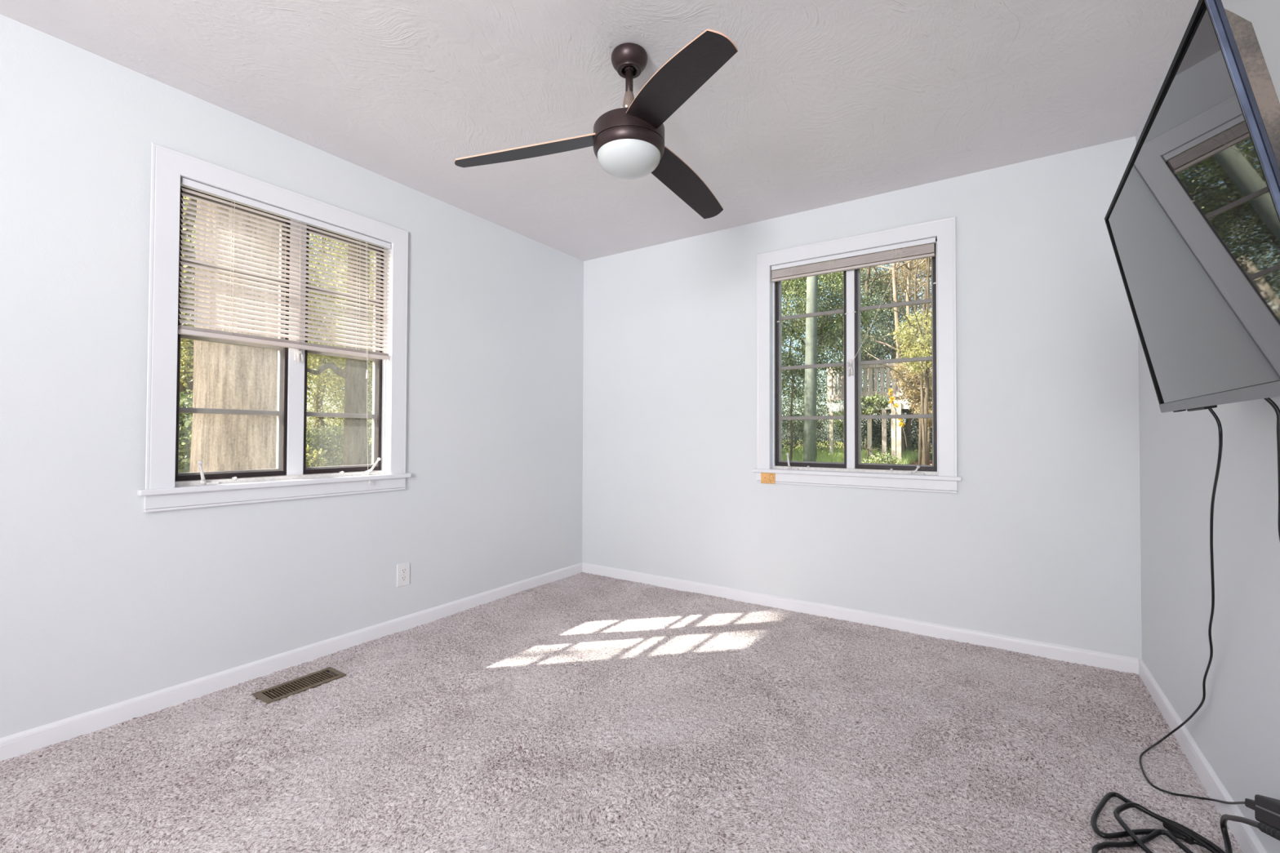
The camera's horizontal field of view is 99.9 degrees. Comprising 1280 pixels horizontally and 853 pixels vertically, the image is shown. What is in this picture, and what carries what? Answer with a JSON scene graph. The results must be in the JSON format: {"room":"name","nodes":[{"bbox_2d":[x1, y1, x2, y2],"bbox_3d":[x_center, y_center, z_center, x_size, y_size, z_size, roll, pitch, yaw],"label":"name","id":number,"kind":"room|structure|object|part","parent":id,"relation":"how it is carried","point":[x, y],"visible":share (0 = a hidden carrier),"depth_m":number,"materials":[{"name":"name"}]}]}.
{"room":"empty bedroom","nodes":[
{"label":"empty bedroom","id":0,"kind":"room"},
{"bbox_2d":[0,13,583,737],"bbox_3d":[-2.248,-0.138,1.627,0.140,2.660,6.580,0,-1,34],"label":"wall","id":1,"kind":"structure","parent":0,"point":[105,601],"depth_m":2.14,"materials":[{"name":"paint"}]},
{"bbox_2d":[137,142,410,512],"bbox_3d":[-1.636,-0.372,2.537,0.196,1.413,1.116,0,-1,34],"label":"window","id":2,"kind":"structure","parent":1,"relation":"in","point":[166,489],"depth_m":2.43,"materials":[{"name":"paint"}]},
{"bbox_3d":[-1.797,0.189,2.210,0.017,0.077,0.025,0,-1,34],"label":"crank arm","id":3,"kind":"part","parent":2,"relation":"part of","materials":[{"name":"white metal"}]},
{"bbox_3d":[-1.788,-0.378,2.362,0.024,1.191,0.404,0,-1,34],"label":"sash","id":4,"kind":"part","parent":2,"relation":"part of","materials":[{"name":"grey metal"}]},
{"bbox_3d":[-1.761,-0.377,2.344,0.016,1.201,0.414,0,-1,34],"label":"storm frame","id":5,"kind":"part","parent":2,"relation":"part of","materials":[{"name":"brown metal"}]},
{"bbox_3d":[-1.592,0.258,2.496,0.086,0.023,1.116,0,-1,34],"label":"sill","id":6,"kind":"part","parent":2,"relation":"part of","materials":[{"name":"paint"}]},
{"bbox_3d":[-1.667,0.253,2.546,0.126,0.048,0.897,0,-1,34],"label":"sub sill","id":7,"kind":"part","parent":2,"relation":"part of","materials":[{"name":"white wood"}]},
{"bbox_2d":[177,177,391,484],"bbox_3d":[-1.575,-0.348,2.498,0.068,1.276,0.885,0,-1,34],"label":"mini blind","id":8,"kind":"object","parent":2,"relation":"attached to","point":[182,330],"visible":0.99,"depth_m":2.44,"materials":[{"name":"plastic"}]},
{"bbox_3d":[-1.736,-0.673,2.291,0.029,0.578,0.002,0,-1,34],"label":"ladder cord","id":9,"kind":"part","parent":8,"relation":"part of","materials":[{"name":"fabric"}]},
{"bbox_3d":[-1.590,-0.379,2.509,0.026,0.033,0.883,0,-1,34],"label":"rail","id":10,"kind":"part","parent":8,"relation":"part of","materials":[{"name":"plastic"}]},
{"bbox_3d":[-1.591,-0.669,2.509,0.029,0.578,0.002,0,-1,34],"label":"ladder cord","id":11,"kind":"part","parent":8,"relation":"part of","materials":[{"name":"fabric"}]},
{"bbox_3d":[-1.436,-0.665,2.743,0.029,0.578,0.002,0,-1,34],"label":"ladder cord","id":12,"kind":"part","parent":8,"relation":"part of","materials":[{"name":"fabric"}]},
{"bbox_3d":[-1.390,-0.338,2.756,0.039,1.234,0.011,0,-1,4],"label":"lift cord","id":13,"kind":"part","parent":8,"relation":"part of","materials":[{"name":"fabric"}]},
{"bbox_3d":[-1.527,-0.371,2.754,0.024,1.191,0.382,0,-1,34],"label":"sash","id":14,"kind":"part","parent":2,"relation":"part of","materials":[{"name":"grey metal"}]},
{"bbox_3d":[-1.500,-0.370,2.736,0.016,1.201,0.392,0,-1,34],"label":"storm frame","id":15,"kind":"part","parent":2,"relation":"part of","materials":[{"name":"brown metal"}]},
{"bbox_3d":[-1.395,0.207,2.818,0.016,0.071,0.069,0,-1,31],"label":"crank arm","id":16,"kind":"part","parent":2,"relation":"part of","materials":[{"name":"white metal"}]},
{"bbox_2d":[0,562,582,761],"bbox_3d":[-2.188,1.049,1.565,0.014,0.084,6.300,0,-1,34],"label":"baseboard","id":17,"kind":"structure","parent":1,"relation":"attached to","point":[22,743],"depth_m":2.27,"materials":[{"name":"paint"}]},
{"bbox_2d":[396,562,409,586],"bbox_3d":[-1.287,0.806,2.929,0.010,0.121,0.075,0,-1,34],"label":"wall outlet","id":18,"kind":"object","parent":1,"relation":"attached to","point":[403,569],"visible":1,"depth_m":2.92,"materials":[{"name":"plastic"}]},
{"bbox_2d":[400,575,406,581],"bbox_3d":[-1.285,0.826,2.927,0.003,0.030,0.028,0,-1,34],"label":"receptacle","id":19,"kind":"object","parent":18,"relation":"attached to","point":[403,578],"depth_m":2.93,"materials":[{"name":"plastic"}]},
{"bbox_2d":[401,568,406,573],"bbox_3d":[-1.285,0.785,2.927,0.003,0.030,0.028,0,-1,34],"label":"receptacle","id":20,"kind":"object","parent":18,"relation":"attached to","point":[403,570],"depth_m":2.93,"materials":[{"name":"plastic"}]},
{"bbox_2d":[0,0,1198,261],"bbox_3d":[-0.839,-1.458,0.716,3.512,0.200,6.580,0,-1,34],"label":"ceiling","id":21,"kind":"structure","parent":0,"point":[819,104],"depth_m":2.08,"materials":[{"name":"paint"}]},
{"bbox_2d":[454,28,737,218],"bbox_3d":[0.032,-1.118,2.038,1.091,0.432,1.009,0,-1,34],"label":"ceiling fan","id":22,"kind":"object","parent":21,"relation":"hanging from","point":[628,141],"visible":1,"depth_m":1.85,"materials":[{"name":"brown metal"}]},
{"bbox_3d":[-0.396,-0.995,1.948,0.541,0.115,0.126,0,-1,3],"label":"blade","id":23,"kind":"part","parent":22,"relation":"part of","materials":[{"name":"black wood"}]},
{"bbox_3d":[0.096,-1.009,1.593,0.126,0.096,0.546,1,-1,-23],"label":"blade","id":24,"kind":"part","parent":22,"relation":"part of","materials":[{"name":"black wood"}]},
{"bbox_3d":[0.186,-0.997,2.209,0.126,0.098,0.549,-1,-1,38],"label":"blade","id":25,"kind":"part","parent":22,"relation":"part of","materials":[{"name":"black wood"}]},
{"bbox_2d":[0,572,1243,852],"bbox_3d":[-0.849,1.085,0.674,3.232,0.053,6.300,0,-1,34],"label":"floor","id":26,"kind":"structure","parent":0,"point":[582,712],"depth_m":1.80,"materials":[{"name":"carpet"}]},
{"bbox_2d":[252,666,346,704],"bbox_3d":[-1.436,1.114,2.280,0.140,0.050,0.309,0,-1,34],"label":"floor vent","id":27,"kind":"object","parent":26,"relation":"in","point":[323,677],"visible":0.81,"depth_m":2.27,"materials":[{"name":"brown metal"}]},
{"bbox_2d":[1090,791,1279,852],"bbox_3d":[1.310,0.949,1.344,0.299,0.275,0.512,0,-1,34],"label":"extension cord","id":28,"kind":"object","parent":26,"relation":"on","point":[1176,830],"visible":1,"depth_m":1.41,"materials":[{"name":"black rubber"}]},
{"bbox_2d":[582,136,1142,660],"bbox_3d":[0.997,-0.098,3.337,3.372,2.660,0.140,0,-1,34],"label":"wall","id":29,"kind":"structure","parent":0,"point":[1038,539],"depth_m":2.83,"materials":[{"name":"paint"}]},
{"bbox_2d":[752,216,961,493],"bbox_3d":[1.237,-0.373,3.173,1.135,1.449,0.196,0,-1,34],"label":"window","id":30,"kind":"structure","parent":29,"relation":"in","point":[941,476],"depth_m":3.14,"materials":[{"name":"paint"}]},
{"bbox_2d":[760,472,775,484],"bbox_3d":[0.797,0.322,3.353,0.091,0.066,0.008,0,-1,34],"label":"block","id":31,"kind":"object","parent":30,"relation":"attached to","point":[766,477],"visible":1,"depth_m":3.35,"materials":[{"name":"wood"}]},
{"bbox_3d":[0.918,0.213,3.318,0.024,0.080,0.015,1,-1,-18],"label":"crank arm","id":32,"kind":"part","parent":30,"relation":"part of","materials":[{"name":"white metal"}]},
{"bbox_3d":[1.043,-0.375,3.299,0.433,1.241,0.016,0,-1,34],"label":"storm frame","id":33,"kind":"part","parent":30,"relation":"part of","materials":[{"name":"brown metal"}]},
{"bbox_3d":[1.060,-0.376,3.326,0.423,1.231,0.024,0,-1,34],"label":"sash","id":34,"kind":"part","parent":30,"relation":"part of","materials":[{"name":"grey metal"}]},
{"bbox_2d":[771,237,936,369],"bbox_3d":[1.207,-0.671,3.132,0.907,0.678,0.033,0,-1,34],"label":"mini blind","id":35,"kind":"object","parent":30,"relation":"attached to","point":[923,248],"visible":1,"depth_m":3.10,"materials":[{"name":"plastic"}]},
{"bbox_3d":[1.208,-0.920,3.139,0.900,0.014,0.026,0,-1,34],"label":"rail","id":36,"kind":"part","parent":35,"relation":"part of","materials":[{"name":"plastic"}]},
{"bbox_3d":[1.336,-0.659,3.047,0.298,0.653,0.031,0,-1,34],"label":"lift cord","id":37,"kind":"part","parent":35,"relation":"part of","materials":[{"name":"fabric"}]},
{"bbox_3d":[1.254,0.271,3.191,0.921,0.048,0.126,0,-1,34],"label":"sub sill","id":38,"kind":"part","parent":30,"relation":"part of","materials":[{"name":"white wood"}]},
{"bbox_3d":[1.204,0.275,3.116,1.135,0.023,0.086,0,-1,34],"label":"sill","id":39,"kind":"part","parent":30,"relation":"part of","materials":[{"name":"paint"}]},
{"bbox_3d":[1.435,-0.378,3.039,0.420,1.241,0.016,0,-1,34],"label":"storm frame","id":40,"kind":"part","parent":30,"relation":"part of","materials":[{"name":"brown metal"}]},
{"bbox_3d":[1.452,-0.378,3.066,0.410,1.231,0.024,0,-1,34],"label":"sash","id":41,"kind":"part","parent":30,"relation":"part of","materials":[{"name":"grey metal"}]},
{"bbox_2d":[582,562,1138,674],"bbox_3d":[0.891,1.089,3.292,3.206,0.084,0.014,0,-1,34],"label":"baseboard","id":42,"kind":"structure","parent":29,"relation":"attached to","point":[1044,650],"depth_m":2.95,"materials":[{"name":"paint"}]},
{"bbox_2d":[1135,0,1279,852],"bbox_3d":[0.522,-0.159,-0.297,0.140,2.660,6.440,0,-1,34],"label":"wall","id":43,"kind":"structure","parent":0,"point":[1236,727],"depth_m":1.54,"materials":[{"name":"paint"}]},
{"bbox_2d":[1138,658,1267,852],"bbox_3d":[0.492,1.030,-0.216,0.014,0.084,6.300,0,-1,34],"label":"baseboard","id":44,"kind":"structure","parent":43,"relation":"attached to","point":[1244,835],"depth_m":1.66,"materials":[{"name":"paint"}]},
{"bbox_2d":[1254,794,1279,830],"bbox_3d":[1.317,0.791,1.071,0.062,0.163,0.270,0,-1,34],"label":"power adapter","id":45,"kind":"object","parent":43,"relation":"attached to","point":[1267,810],"visible":1,"depth_m":1.14,"materials":[{"name":"black plastic"}]},
{"bbox_3d":[1.202,-0.349,1.031,0.197,0.209,0.240,0,-1,34],"label":"wall mount","id":46,"kind":"structure","parent":43,"relation":"attached to","visible":0},
{"bbox_2d":[1104,0,1279,413],"bbox_3d":[1.114,-0.320,1.087,0.161,0.563,0.963,0,-1,35],"label":"television","id":47,"kind":"object","parent":46,"relation":"attached to","point":[1192,219],"visible":1,"depth_m":0.91,"materials":[{"name":"grey plastic"}]},
{"bbox_2d":[1138,408,1254,810],"bbox_3d":[1.536,0.526,1.502,0.144,1.127,0.920,0,-1,34],"label":"cable","id":48,"kind":"object","parent":47,"relation":"hanging from","point":[1249,803],"visible":1,"depth_m":1.46,"materials":[{"name":"black rubber"}]},
{"bbox_3d":[0.826,-0.328,0.706,0.121,0.554,0.004,0,-1,33],"label":"edge trim","id":49,"kind":"part","parent":47,"relation":"part of","materials":[{"name":"black plastic"}]},
{"bbox_2d":[1263,397,1279,541],"bbox_3d":[1.162,0.088,0.975,0.076,0.352,0.125,0,-1,34],"label":"cable","id":50,"kind":"object","parent":47,"relation":"hanging from","point":[1268,400],"visible":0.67,"depth_m":1.01,"materials":[{"name":"black rubber"}]},
{"label":"outside","id":51,"kind":"structure","parent":0,"visible":0},
{"bbox_2d":[178,436,932,463],"bbox_3d":[-0.746,1.171,16.395,54.000,1.537,68.000,0,-1,34],"label":"ground","id":52,"kind":"structure","parent":51,"point":[842,442],"depth_m":26.79,"materials":[{"name":"plant"}]},
{"bbox_2d":[178,389,192,472],"bbox_3d":[-5.541,0.506,6.558,1.874,2.084,1.679,0,-1,34],"label":"shrub","id":53,"kind":"object","parent":52,"relation":"on","point":[185,419],"visible":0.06,"depth_m":6.30,"materials":[{"name":"green plant"}]},
{"bbox_2d":[189,200,279,472],"bbox_3d":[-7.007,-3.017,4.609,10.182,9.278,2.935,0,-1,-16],"label":"oak trunk","id":54,"kind":"object","parent":52,"relation":"on","point":[226,375],"visible":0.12,"depth_m":4.75,"materials":[{"name":"brown plant"}]},
{"bbox_2d":[178,198,319,470],"bbox_3d":[-7.706,-1.951,8.969,4.260,6.954,4.467,1,-1,-20],"label":"leafy tree","id":55,"kind":"object","parent":52,"relation":"on","point":[187,351],"visible":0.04,"depth_m":8.32,"materials":[{"name":"green plant"}]},
{"bbox_2d":[182,207,372,435],"bbox_3d":[-14.532,-4.145,20.584,13.280,14.500,13.675,0,-1,19],"label":"leafy tree","id":56,"kind":"object","parent":52,"relation":"on","point":[184,207],"visible":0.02,"depth_m":20.19,"materials":[{"name":"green plant"}]},
{"bbox_2d":[182,195,373,368],"bbox_3d":[-9.520,-2.943,12.502,6.853,8.583,7.828,-1,-1,44],"label":"leafy tree","id":57,"kind":"object","parent":52,"relation":"on","point":[184,197],"visible":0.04,"depth_m":12.77,"materials":[{"name":"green plant"}]},
{"bbox_2d":[306,444,327,466],"bbox_3d":[-4.174,0.899,6.796,0.381,1.359,0.440,1,-1,-34],"label":"shrub","id":58,"kind":"object","parent":52,"relation":"on","point":[314,457],"visible":0.43,"depth_m":6.82,"materials":[{"name":"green plant"}]},
{"bbox_2d":[306,391,372,466],"bbox_3d":[-5.694,0.307,10.690,3.051,2.362,4.110,0,-1,3],"label":"shrub","id":59,"kind":"object","parent":52,"relation":"on","point":[335,435],"visible":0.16,"depth_m":9.80,"materials":[{"name":"green plant"}]},
{"bbox_2d":[306,236,373,446],"bbox_3d":[-9.132,-2.482,15.298,5.987,7.524,5.780,0,-1,29],"label":"leafy tree","id":60,"kind":"object","parent":52,"relation":"on","point":[317,402],"visible":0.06,"depth_m":14.57,"materials":[{"name":"green plant"}]},
{"bbox_2d":[306,240,373,465],"bbox_3d":[-5.845,-2.562,11.424,4.913,8.401,4.797,0,-1,34],"label":"shade tree","id":61,"kind":"object","parent":52,"relation":"on","point":[356,387],"visible":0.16,"depth_m":8.94,"materials":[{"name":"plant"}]},
{"bbox_2d":[306,238,373,456],"bbox_3d":[-8.656,-2.612,16.778,6.679,7.964,6.220,0,-1,-12],"label":"leafy tree","id":62,"kind":"object","parent":52,"relation":"on","point":[341,397],"visible":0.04,"depth_m":15.52,"materials":[{"name":"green plant"}]},
{"bbox_2d":[803,275,817,461],"bbox_3d":[3.820,-1.721,12.001,0.267,5.568,0.610,0,-1,34],"label":"trunk","id":63,"kind":"object","parent":52,"relation":"on","point":[811,351],"visible":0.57,"depth_m":11.88,"materials":[{"name":"grey plant"}]},
{"bbox_2d":[782,275,843,461],"bbox_3d":[3.755,-3.236,14.041,3.000,8.730,3.429,0,-1,26],"label":"leafy tree","id":64,"kind":"object","parent":52,"relation":"on","point":[790,287],"visible":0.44,"depth_m":13.51,"materials":[{"name":"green plant"}]},
{"bbox_2d":[782,392,844,453],"bbox_3d":[5.165,-0.011,16.520,4.294,2.331,2.537,1,-1,-43],"label":"shrub","id":65,"kind":"object","parent":52,"relation":"on","point":[801,425],"visible":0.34,"depth_m":16.10,"materials":[{"name":"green plant"}]},
{"bbox_2d":[782,268,891,462],"bbox_3d":[4.733,-3.190,14.174,3.819,8.538,2.754,1,-1,-29],"label":"leafy tree","id":66,"kind":"object","parent":52,"relation":"on","point":[827,333],"visible":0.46,"depth_m":13.82,"materials":[{"name":"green plant"}]},
{"bbox_2d":[782,445,918,464],"bbox_3d":[3.127,0.937,13.379,6.401,0.988,8.822,0,-1,34],"label":"grass","id":67,"kind":"structure","parent":52,"relation":"on","point":[837,455],"depth_m":14.61,"materials":[{"name":"green plant"}]},
{"bbox_2d":[782,257,931,445],"bbox_3d":[10.121,-5.570,26.972,15.145,13.609,11.491,1,-1,-36],"label":"leafy tree","id":68,"kind":"object","parent":52,"relation":"on","point":[821,390],"visible":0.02,"depth_m":23.44,"materials":[{"name":"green plant"}]},
{"bbox_2d":[832,393,889,462],"bbox_3d":[4.962,0.219,12.103,1.252,1.916,0.635,0,-1,34],"label":"shrub","id":69,"kind":"object","parent":52,"relation":"on","point":[869,400],"visible":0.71,"depth_m":11.93,"materials":[{"name":"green plant"}]},
{"bbox_2d":[825,261,917,445],"bbox_3d":[7.001,-3.718,17.159,3.870,9.306,3.713,0,-1,24],"label":"leafy tree","id":70,"kind":"object","parent":52,"relation":"on","point":[874,345],"visible":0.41,"depth_m":16.82,"materials":[{"name":"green plant"}]},
{"bbox_2d":[821,408,932,456],"bbox_3d":[7.679,-0.001,16.327,2.314,2.174,4.352,1,-1,-37],"label":"shrub","id":71,"kind":"object","parent":52,"relation":"on","point":[876,439],"visible":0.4,"depth_m":16.09,"materials":[{"name":"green plant"}]},
{"bbox_2d":[826,361,932,461],"bbox_3d":[7.516,-0.248,16.628,2.775,2.780,7.451,0,-1,25],"label":"deck","id":72,"kind":"object","parent":52,"relation":"on","point":[896,451],"visible":0.38,"depth_m":13.76,"materials":[{"name":"beige wood"}]},
{"bbox_3d":[5.316,-1.096,15.113,0.100,1.150,0.100,0,-1,34],"label":"rail post","id":73,"kind":"part","parent":72,"relation":"part of","materials":[{"name":"beige wood"}]},
{"bbox_3d":[5.431,0.228,15.261,0.100,1.591,0.100,0,-1,34],"label":"support post","id":74,"kind":"part","parent":72,"relation":"part of","materials":[{"name":"beige wood"}]},
{"bbox_3d":[5.506,-1.578,14.622,0.090,0.160,1.066,1,-1,-21],"label":"rail","id":75,"kind":"part","parent":72,"relation":"part of","materials":[{"name":"beige wood"}]},
{"bbox_3d":[5.503,-0.803,14.609,0.060,0.150,1.066,1,-1,-21],"label":"rail","id":76,"kind":"part","parent":72,"relation":"part of","materials":[{"name":"beige wood"}]},
{"bbox_3d":[6.043,0.240,14.163,0.100,1.648,0.100,0,-1,34],"label":"support post","id":77,"kind":"part","parent":72,"relation":"part of","materials":[{"name":"beige wood"}]},
{"bbox_3d":[6.199,0.244,13.657,0.100,1.670,0.100,0,-1,34],"label":"support post","id":78,"kind":"part","parent":72,"relation":"part of","materials":[{"name":"beige wood"}]},
{"bbox_3d":[6.416,-0.819,13.431,1.987,0.150,0.060,-1,-1,43],"label":"rail","id":79,"kind":"part","parent":72,"relation":"part of","materials":[{"name":"beige wood"}]},
{"bbox_3d":[6.419,-1.594,13.444,1.987,0.160,0.090,-1,-1,43],"label":"rail","id":80,"kind":"part","parent":72,"relation":"part of","materials":[{"name":"beige wood"}]},
{"bbox_3d":[6.350,0.243,13.477,0.100,1.674,0.100,0,-1,34],"label":"support post","id":81,"kind":"part","parent":72,"relation":"part of","materials":[{"name":"beige wood"}]},
{"bbox_3d":[6.417,0.244,13.334,0.100,1.680,0.100,0,-1,34],"label":"support post","id":82,"kind":"part","parent":72,"relation":"part of","materials":[{"name":"beige wood"}]},
{"bbox_2d":[861,445,901,463],"bbox_3d":[4.349,0.813,10.043,1.004,0.921,0.939,0,-1,34],"label":"shrub","id":83,"kind":"object","parent":52,"relation":"on","point":[880,459],"visible":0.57,"depth_m":9.83,"materials":[{"name":"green plant"}]},
{"bbox_2d":[832,257,931,399],"bbox_3d":[8.527,-3.179,18.288,4.302,8.292,4.291,0,-1,-2],"label":"leafy tree","id":84,"kind":"object","parent":52,"relation":"on","point":[920,268],"visible":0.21,"depth_m":17.70,"materials":[{"name":"green plant"}]},
{"bbox_2d":[862,260,912,453],"bbox_3d":[7.559,-3.425,15.360,2.482,8.766,3.178,0,-1,-6],"label":"bare tree","id":85,"kind":"object","parent":52,"relation":"on","point":[894,277],"visible":0.28,"depth_m":15.34,"materials":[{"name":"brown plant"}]},
{"bbox_2d":[860,257,931,465],"bbox_3d":[5.886,-2.513,11.420,2.747,7.318,1.723,0,-1,25],"label":"bare tree","id":86,"kind":"object","parent":52,"relation":"on","point":[926,393],"visible":0.23,"depth_m":11.46,"materials":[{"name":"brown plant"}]},
{"bbox_2d":[874,258,931,453],"bbox_3d":[7.848,-3.432,15.327,3.277,8.725,2.126,0,-1,16],"label":"bare tree","id":87,"kind":"object","parent":52,"relation":"on","point":[908,267],"visible":0.28,"depth_m":15.53,"materials":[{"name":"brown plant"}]},
{"bbox_2d":[882,257,932,465],"bbox_3d":[5.918,-2.584,11.270,3.967,7.521,2.227,1,-1,-22],"label":"leafy tree","id":88,"kind":"object","parent":52,"relation":"on","point":[908,337],"visible":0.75,"depth_m":11.08,"materials":[{"name":"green plant"}]},
{"bbox_2d":[886,375,906,447],"bbox_3d":[4.959,-0.300,10.398,0.350,1.394,0.160,0,-1,20],"label":"vine","id":89,"kind":"object","parent":88,"relation":"hanging from","point":[891,398],"visible":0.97,"depth_m":10.39,"materials":[{"name":"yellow plant"}]},
{"bbox_2d":[887,258,932,464],"bbox_3d":[5.948,-2.828,11.865,3.736,7.908,2.143,-1,-1,39],"label":"leafy tree","id":90,"kind":"object","parent":52,"relation":"on","point":[901,384],"visible":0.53,"depth_m":11.89,"materials":[{"name":"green plant"}]},
{"bbox_2d":[896,260,932,465],"bbox_3d":[6.356,-3.029,12.229,3.408,8.247,2.398,0,-1,13],"label":"leafy tree","id":91,"kind":"object","parent":52,"relation":"on","point":[910,402],"visible":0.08,"depth_m":12.34,"materials":[{"name":"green plant"}]},
{"bbox_2d":[902,320,931,445],"bbox_3d":[22.401,-2.843,33.491,10.200,8.700,8.200,0,-1,34],"label":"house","id":92,"kind":"structure","parent":52,"relation":"on","point":[914,321],"depth_m":32.92,"materials":[{"name":"grey"}]},
{"bbox_2d":[910,459,932,465],"bbox_3d":[6.001,1.099,11.022,3.248,0.597,6.644,0,-1,34],"label":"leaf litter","id":93,"kind":"object","parent":52,"relation":"on","point":[913,460],"visible":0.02,"depth_m":13.71,"materials":[{"name":"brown plant"}]}
]}

